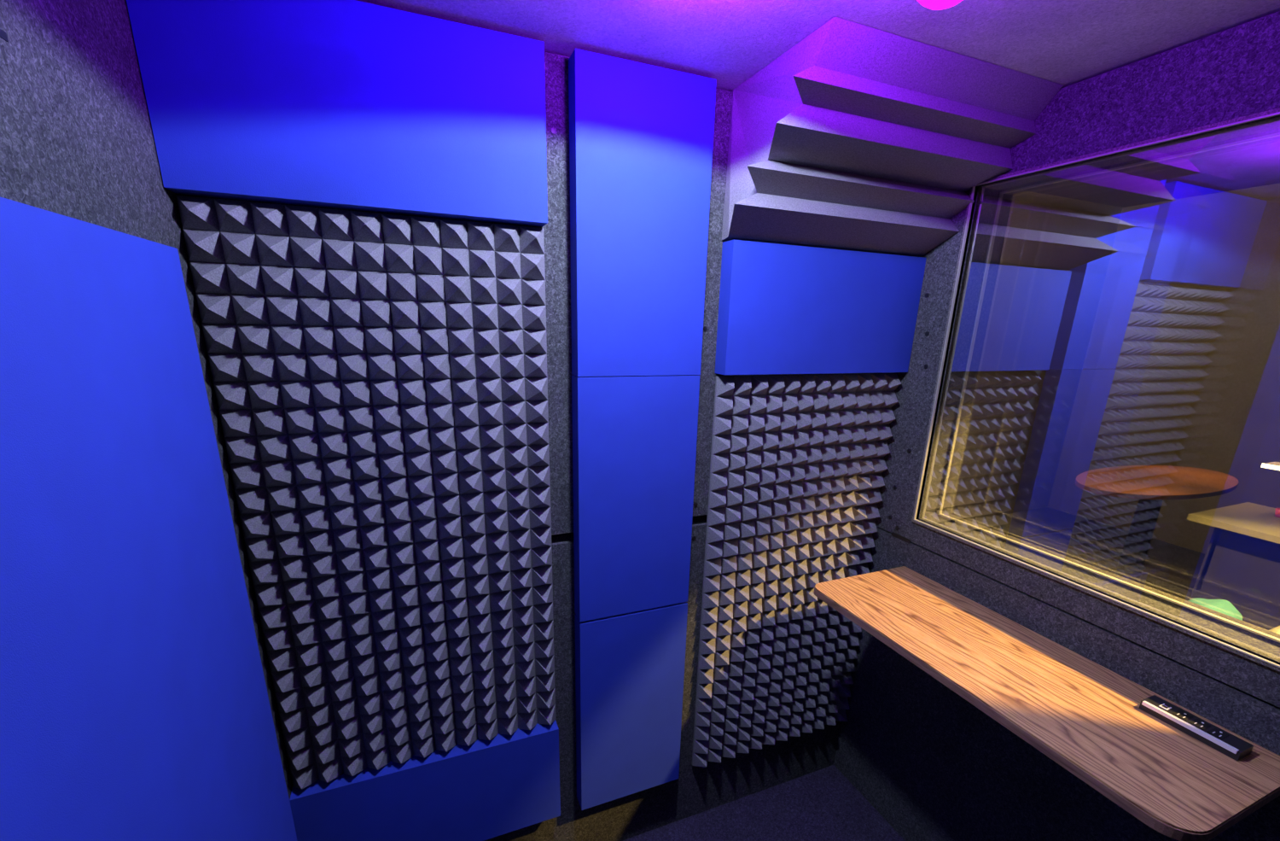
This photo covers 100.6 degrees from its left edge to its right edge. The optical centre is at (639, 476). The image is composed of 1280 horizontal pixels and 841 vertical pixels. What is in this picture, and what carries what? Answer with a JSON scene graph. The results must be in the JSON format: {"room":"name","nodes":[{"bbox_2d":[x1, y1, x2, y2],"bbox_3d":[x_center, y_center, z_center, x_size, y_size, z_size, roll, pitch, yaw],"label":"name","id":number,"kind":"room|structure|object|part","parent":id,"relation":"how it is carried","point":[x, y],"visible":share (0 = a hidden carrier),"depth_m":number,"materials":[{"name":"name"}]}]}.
{"room":"studio","nodes":[
{"label":"studio","id":0,"kind":"room"},
{"bbox_2d":[0,0,293,819],"bbox_3d":[-0.469,0.478,0.222,0.093,2.058,2.079,-5,17,-22],"label":"wall","id":1,"kind":"structure","parent":0,"point":[77,139],"depth_m":0.65,"materials":[{"name":"fabric"}]},
{"bbox_2d":[0,197,297,840],"bbox_3d":[-0.572,0.554,0.690,0.048,1.644,0.611,-5,17,-22],"label":"acoustic panel","id":2,"kind":"object","parent":1,"relation":"attached to","point":[135,705],"visible":1,"depth_m":0.53,"materials":[{"name":"blue fabric"}]},
{"bbox_2d":[174,52,894,840],"bbox_3d":[-0.037,0.137,1.423,1.655,2.063,0.094,-5,17,-22],"label":"wall","id":3,"kind":"structure","parent":0,"point":[696,789],"depth_m":1.40,"materials":[{"name":"fabric"}]},
{"bbox_2d":[126,0,547,226],"bbox_3d":[-0.472,-0.635,0.928,0.610,0.305,0.050,-5,17,-22],"label":"acoustic panel","id":4,"kind":"object","parent":3,"relation":"attached to","point":[345,104],"visible":1,"depth_m":0.89,"materials":[{"name":"blue fabric"}]},
{"bbox_2d":[175,194,555,788],"bbox_3d":[-0.489,0.100,1.140,0.610,1.219,0.049,-5,17,-22],"label":"acoustic foam panel","id":5,"kind":"object","parent":3,"relation":"attached to","point":[380,381],"visible":1,"depth_m":1.10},
{"bbox_2d":[289,719,560,840],"bbox_3d":[-0.508,0.822,1.350,0.607,0.291,0.050,-5,17,-22],"label":"acoustic panel","id":6,"kind":"object","parent":3,"relation":"attached to","point":[483,789],"visible":0.9,"depth_m":1.32,"materials":[{"name":"blue fabric"}]},
{"bbox_2d":[574,601,687,809],"bbox_3d":[-0.026,0.638,1.500,0.305,0.596,0.050,-5,17,-22],"label":"acoustic panel","id":7,"kind":"object","parent":3,"relation":"attached to","point":[630,666],"visible":0.86,"depth_m":1.47,"materials":[{"name":"blue fabric"}]},
{"bbox_2d":[571,374,699,622],"bbox_3d":[-0.013,0.053,1.330,0.305,0.608,0.050,-5,17,-22],"label":"acoustic panel","id":8,"kind":"object","parent":3,"relation":"attached to","point":[634,437],"visible":0.86,"depth_m":1.30,"materials":[{"name":"blue fabric"}]},
{"bbox_2d":[568,48,716,376],"bbox_3d":[0.002,-0.533,1.161,0.305,0.609,0.050,-5,17,-22],"label":"acoustic panel","id":9,"kind":"object","parent":3,"relation":"attached to","point":[641,135],"visible":1,"depth_m":1.13,"materials":[{"name":"blue fabric"}]},
{"bbox_2d":[692,372,901,767],"bbox_3d":[0.470,0.309,1.612,0.610,1.219,0.049,-5,17,-22],"label":"acoustic foam panel","id":10,"kind":"object","parent":3,"relation":"attached to","point":[797,464],"visible":0.92,"depth_m":1.57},
{"bbox_2d":[715,239,926,374],"bbox_3d":[0.485,-0.431,1.397,0.609,0.307,0.050,-5,17,-22],"label":"acoustic panel","id":11,"kind":"object","parent":3,"relation":"attached to","point":[783,308],"visible":1,"depth_m":1.35,"materials":[{"name":"blue fabric"}]},
{"bbox_2d":[721,17,1063,256],"bbox_3d":[0.518,-0.690,1.178,0.666,0.308,0.322,-5,17,-22],"label":"trap","id":12,"kind":"object","parent":3,"relation":"attached to","point":[856,136],"visible":0.96,"depth_m":1.12,"materials":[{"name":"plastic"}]},
{"bbox_2d":[622,764,905,840],"bbox_3d":[0.349,1.446,0.810,1.896,0.091,2.188,-5,17,-22],"label":"floor","id":13,"kind":"structure","parent":0,"point":[823,804],"depth_m":1.75,"materials":[{"name":"carpet"}]},
{"bbox_2d":[356,0,1279,92],"bbox_3d":[0.399,-0.622,0.210,1.896,0.091,2.188,-5,17,-22],"label":"ceiling","id":14,"kind":"structure","parent":0,"point":[1067,43],"depth_m":0.92,"materials":[{"name":"fabric"}]},
{"bbox_2d":[917,0,962,9],"bbox_3d":[0.390,-0.652,0.665,0.091,0.102,0.091,-5,17,-22],"label":"ceiling lamp","id":15,"kind":"object","parent":14,"relation":"attached to","point":[932,4],"visible":1,"depth_m":0.68,"materials":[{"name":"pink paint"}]},
{"bbox_2d":[981,192,1122,515],"bbox_3d":[2.102,-0.831,4.137,4.191,2.682,0.091,-5,17,-22],"label":"wall","id":16,"kind":"structure","parent":0,"point":[1048,299],"depth_m":4.56,"materials":[{"name":"paint"}]},
{"bbox_2d":[833,11,1279,840],"bbox_3d":[1.168,0.326,0.875,0.143,2.063,2.079,-5,17,-22],"label":"wall","id":17,"kind":"structure","parent":0,"point":[932,763],"depth_m":1.28,"materials":[{"name":"fabric"}]},
{"bbox_2d":[813,565,1279,840],"bbox_3d":[0.786,0.484,1.203,0.354,0.233,0.817,-5,17,-22],"label":"desk","id":18,"kind":"object","parent":17,"relation":"attached to","point":[1084,715],"depth_m":1.00,"materials":[{"name":"brown wood"}]},
{"bbox_2d":[1158,703,1171,709],"bbox_3d":[0.984,0.430,0.994,0.017,0.002,0.012,-5,17,-22],"label":"switch","id":19,"kind":"object","parent":18,"relation":"attached to","point":[1161,706],"depth_m":0.99,"materials":[{"name":"plastic"}]},
{"bbox_2d":[1171,709,1193,720],"bbox_3d":[0.995,0.436,0.973,0.027,0.002,0.019,-5,17,-22],"label":"power outlet","id":20,"kind":"object","parent":18,"relation":"attached to","point":[1177,714],"depth_m":0.97,"materials":[{"name":"plastic"}]},
{"bbox_3d":[0.981,0.445,0.951,0.007,0.007,0.130,-5,17,-22],"label":"edge trim","id":21,"kind":"part","parent":18,"relation":"part of","materials":[{"name":"metal"}]},
{"bbox_3d":[0.999,0.449,0.960,0.047,0.019,0.137,-5,17,-22],"label":"power strip","id":22,"kind":"part","parent":18,"relation":"part of","materials":[{"name":"black plastic"}]},
{"bbox_2d":[1188,718,1211,729],"bbox_3d":[1.004,0.443,0.952,0.027,0.002,0.019,-5,17,-22],"label":"power outlet","id":23,"kind":"object","parent":18,"relation":"attached to","point":[1194,724],"depth_m":0.95,"materials":[{"name":"plastic"}]},
{"bbox_2d":[1207,727,1230,738],"bbox_3d":[1.014,0.449,0.930,0.027,0.002,0.019,-5,17,-22],"label":"power outlet","id":24,"kind":"object","parent":18,"relation":"attached to","point":[1213,732],"depth_m":0.93,"materials":[{"name":"plastic"}]},
{"bbox_2d":[911,107,1279,671],"bbox_3d":[1.023,-0.189,1.073,0.122,0.890,0.860,-5,17,-22],"label":"window","id":25,"kind":"structure","parent":17,"relation":"in","point":[956,498],"depth_m":1.30,"materials":[{"name":"glass"}]},
{"bbox_3d":[0.988,-0.186,1.058,0.005,0.875,0.844,-5,17,-22],"label":"pane","id":26,"kind":"part","parent":25,"relation":"part of","materials":[{"name":"clear glass"}]},
{"bbox_3d":[1.066,-0.193,1.089,0.030,0.875,0.844,-5,17,-22],"label":"frame","id":27,"kind":"part","parent":25,"relation":"part of","materials":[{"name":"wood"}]},
{"bbox_2d":[995,506,1204,599],"bbox_3d":[3.009,1.148,2.316,4.191,0.061,4.877,-5,17,-22],"label":"floor","id":28,"kind":"structure","parent":0,"point":[1171,568],"depth_m":4.31,"materials":[{"name":"carpet"}]},
{"bbox_2d":[1075,465,1238,582],"bbox_3d":[3.005,0.415,3.212,1.219,0.847,0.518,-5,17,-22],"label":"table","id":29,"kind":"object","parent":28,"relation":"on","point":[1150,484],"visible":0.7,"depth_m":3.11,"materials":[{"name":"orange wood"}]},
{"bbox_2d":[1186,501,1279,629],"bbox_3d":[3.009,0.707,2.196,0.549,0.853,1.119,-5,17,-22],"label":"desk","id":30,"kind":"object","parent":28,"relation":"on","point":[1241,564],"visible":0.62,"depth_m":2.38,"materials":[{"name":"laminate"}]},
{"bbox_3d":[2.850,0.592,2.628,0.442,0.826,0.024,-5,17,-22],"label":"panel","id":31,"kind":"part","parent":30,"relation":"part of","materials":[{"name":"blue"}]},
{"bbox_2d":[1261,461,1279,470],"bbox_3d":[3.026,0.087,2.381,0.134,0.233,0.344,-5,17,-22],"label":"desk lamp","id":32,"kind":"object","parent":30,"relation":"on","point":[1273,465],"visible":1,"depth_m":2.46,"materials":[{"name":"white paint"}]},
{"bbox_2d":[1274,507,1279,517],"bbox_3d":[2.972,0.168,2.453,0.055,0.037,0.055,-5,17,-22],"label":"cup","id":33,"kind":"object","parent":30,"relation":"on","point":[1277,509],"visible":1,"depth_m":2.46,"materials":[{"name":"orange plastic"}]},
{"bbox_3d":[1.777,0.901,1.613,0.488,0.747,0.853,-5,17,-22],"label":"cabinet","id":34,"kind":"object","parent":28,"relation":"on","visible":0},
{"bbox_2d":[1187,597,1242,620],"bbox_3d":[1.719,0.439,1.610,0.277,0.139,0.154,-5,17,-22],"label":"cushion","id":35,"kind":"object","parent":34,"relation":"on","point":[1223,606],"visible":0.17,"depth_m":1.58,"materials":[{"name":"green fabric"}]},
{"bbox_2d":[1269,625,1279,634],"bbox_3d":[1.766,0.473,1.454,0.302,0.164,0.170,-5,17,-22],"label":"plastic bag","id":36,"kind":"object","parent":34,"relation":"on","point":[1277,629],"visible":0.04,"depth_m":1.46,"materials":[{"name":"yellow plastic"}]},
{"bbox_2d":[1038,139,1279,207],"bbox_3d":[3.073,-1.486,1.553,4.191,0.061,4.877,-5,17,-22],"label":"ceiling","id":37,"kind":"structure","parent":0,"point":[1256,165],"depth_m":3.65,"materials":[{"name":"paint"}]},
{"bbox_2d":[1047,183,1279,553],"bbox_3d":[5.023,-0.350,2.726,0.091,2.682,4.877,-5,17,-22],"label":"wall","id":38,"kind":"structure","parent":0,"point":[1181,366],"depth_m":4.21,"materials":[{"name":"paint"}]}
]}

